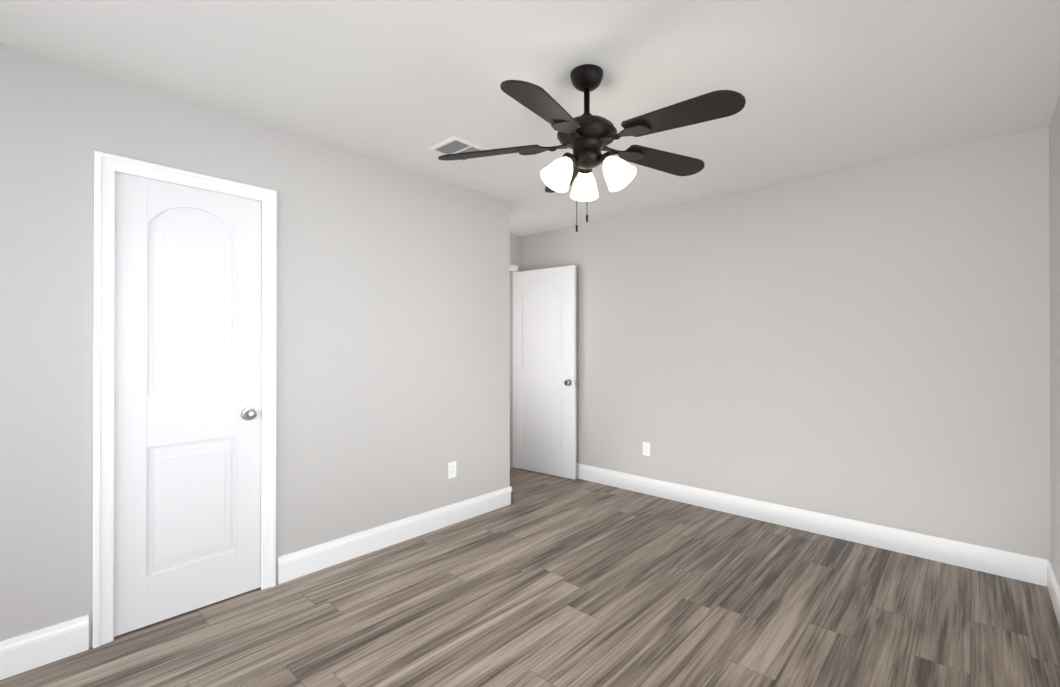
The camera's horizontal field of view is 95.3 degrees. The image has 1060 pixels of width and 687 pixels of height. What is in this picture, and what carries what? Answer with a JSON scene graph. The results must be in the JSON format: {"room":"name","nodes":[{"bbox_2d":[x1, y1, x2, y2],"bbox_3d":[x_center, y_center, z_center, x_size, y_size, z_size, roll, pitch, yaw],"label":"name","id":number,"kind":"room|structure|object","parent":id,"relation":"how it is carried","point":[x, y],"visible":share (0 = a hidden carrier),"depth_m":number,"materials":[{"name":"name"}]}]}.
{"room":"empty bedroom","nodes":[
{"label":"empty bedroom","id":0,"kind":"room"},
{"bbox_2d":[0,43,509,647],"bbox_3d":[-1.731,0.066,2.277,0.120,2.440,4.510,0,0,42],"label":"wall","id":1,"kind":"structure","parent":0,"point":[392,365],"depth_m":2.67,"materials":[{"name":"beige paint"}]},
{"bbox_2d":[0,615,88,679],"bbox_3d":[-2.490,1.212,1.343,0.015,0.140,1.873,0,0,42],"label":"baseboard","id":2,"kind":"structure","parent":1,"relation":"attached to","point":[31,650],"depth_m":1.93,"materials":[{"name":"white wood"}]},
{"bbox_2d":[92,151,276,647],"bbox_3d":[-1.602,0.235,2.313,0.020,2.102,0.726,0,0,42],"label":"trim","id":3,"kind":"structure","parent":1,"relation":"attached to","point":[107,166],"depth_m":2.09,"materials":[{"name":"white wood"}]},
{"bbox_2d":[114,172,261,636],"bbox_3d":[-1.629,0.264,2.331,0.139,2.028,0.606,0,0,42],"label":"closet door","id":4,"kind":"structure","parent":1,"relation":"in","point":[187,414],"depth_m":2.29,"materials":[{"name":"white wood"}]},
{"bbox_2d":[277,486,511,583],"bbox_3d":[-0.749,1.220,3.245,0.015,0.140,1.780,0,0,42],"label":"baseboard","id":5,"kind":"structure","parent":1,"relation":"attached to","point":[297,564],"depth_m":3.04,"materials":[{"name":"white wood"}]},
{"bbox_2d":[448,461,455,478],"bbox_3d":[-0.556,0.905,3.462,0.008,0.114,0.070,0,0,42],"label":"outlet","id":6,"kind":"object","parent":1,"relation":"attached to","point":[451,469],"visible":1,"depth_m":3.46,"materials":[{"name":"white plastic"}]},
{"bbox_2d":[510,234,522,466],"bbox_3d":[-0.458,0.076,4.838,0.120,2.440,0.987,0,0,42],"label":"wall","id":7,"kind":"structure","parent":0,"point":[516,249],"depth_m":5.08,"materials":[{"name":"beige paint"}]},
{"bbox_2d":[510,264,517,467],"bbox_3d":[-0.424,0.238,4.771,0.020,2.116,0.877,0,0,42],"label":"door frame","id":8,"kind":"structure","parent":7,"relation":"attached to","point":[513,268],"depth_m":5.05,"materials":[{"name":"white wood"}]},
{"bbox_2d":[513,265,575,479],"bbox_3d":[0.132,0.273,4.821,0.761,2.030,0.139,0,0,38],"label":"entry door","id":9,"kind":"structure","parent":8,"relation":"attached to","point":[544,371],"depth_m":4.78,"materials":[{"name":"white wood"}]},
{"bbox_2d":[0,467,1059,686],"bbox_3d":[-0.960,1.316,2.317,5.397,0.060,5.617,0,0,42],"label":"floor","id":10,"kind":"structure","parent":0,"point":[544,580],"depth_m":2.27,"materials":[{"name":"wood"}]},
{"bbox_2d":[0,0,1059,236],"bbox_3d":[-0.960,-1.194,2.327,5.397,0.080,5.617,0,0,42],"label":"ceiling","id":11,"kind":"structure","parent":0,"point":[824,86],"depth_m":2.05,"materials":[{"name":"white paint"}]},
{"bbox_2d":[428,136,488,161],"bbox_3d":[-0.415,-1.147,2.868,0.250,0.011,0.275,0,0,42],"label":"ceiling vent","id":12,"kind":"object","parent":11,"relation":"in","point":[453,144],"visible":0.71,"depth_m":2.82,"materials":[{"name":"white metal"}]},
{"bbox_2d":[438,64,745,231],"bbox_3d":[0.275,-0.814,2.040,1.229,0.683,1.268,0,0,42],"label":"ceiling fan","id":13,"kind":"object","parent":11,"relation":"hanging from","point":[587,137],"visible":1,"depth_m":2.00,"materials":[{"name":"brown metal"}]},
{"bbox_2d":[523,127,1050,559],"bbox_3d":[0.940,0.074,4.309,5.277,2.440,0.120,0,0,42],"label":"wall","id":14,"kind":"structure","parent":0,"point":[868,343],"depth_m":3.19,"materials":[{"name":"beige paint"}]},
{"bbox_2d":[643,442,649,455],"bbox_3d":[1.002,0.908,4.163,0.070,0.114,0.008,0,0,42],"label":"outlet","id":15,"kind":"object","parent":14,"relation":"attached to","point":[646,448],"visible":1,"depth_m":4.16,"materials":[{"name":"white plastic"}]},
{"bbox_2d":[576,463,1048,586],"bbox_3d":[1.334,1.222,3.852,3.847,0.140,0.015,0,0,42],"label":"baseboard","id":16,"kind":"structure","parent":14,"relation":"attached to","point":[1021,567],"depth_m":3.17,"materials":[{"name":"white wood"}]},
{"bbox_2d":[1049,96,1059,583],"bbox_3d":[0.987,0.059,0.540,0.120,2.440,5.617,0,0,42],"label":"wall","id":17,"kind":"structure","parent":0,"point":[1054,199],"depth_m":2.40,"materials":[{"name":"beige paint"}]},
{"bbox_2d":[1047,560,1059,626],"bbox_3d":[0.937,1.209,0.581,0.015,0.140,5.377,0,0,42],"label":"baseboard","id":18,"kind":"structure","parent":17,"relation":"attached to","point":[1053,585],"depth_m":2.35,"materials":[{"name":"white wood"}]}
]}

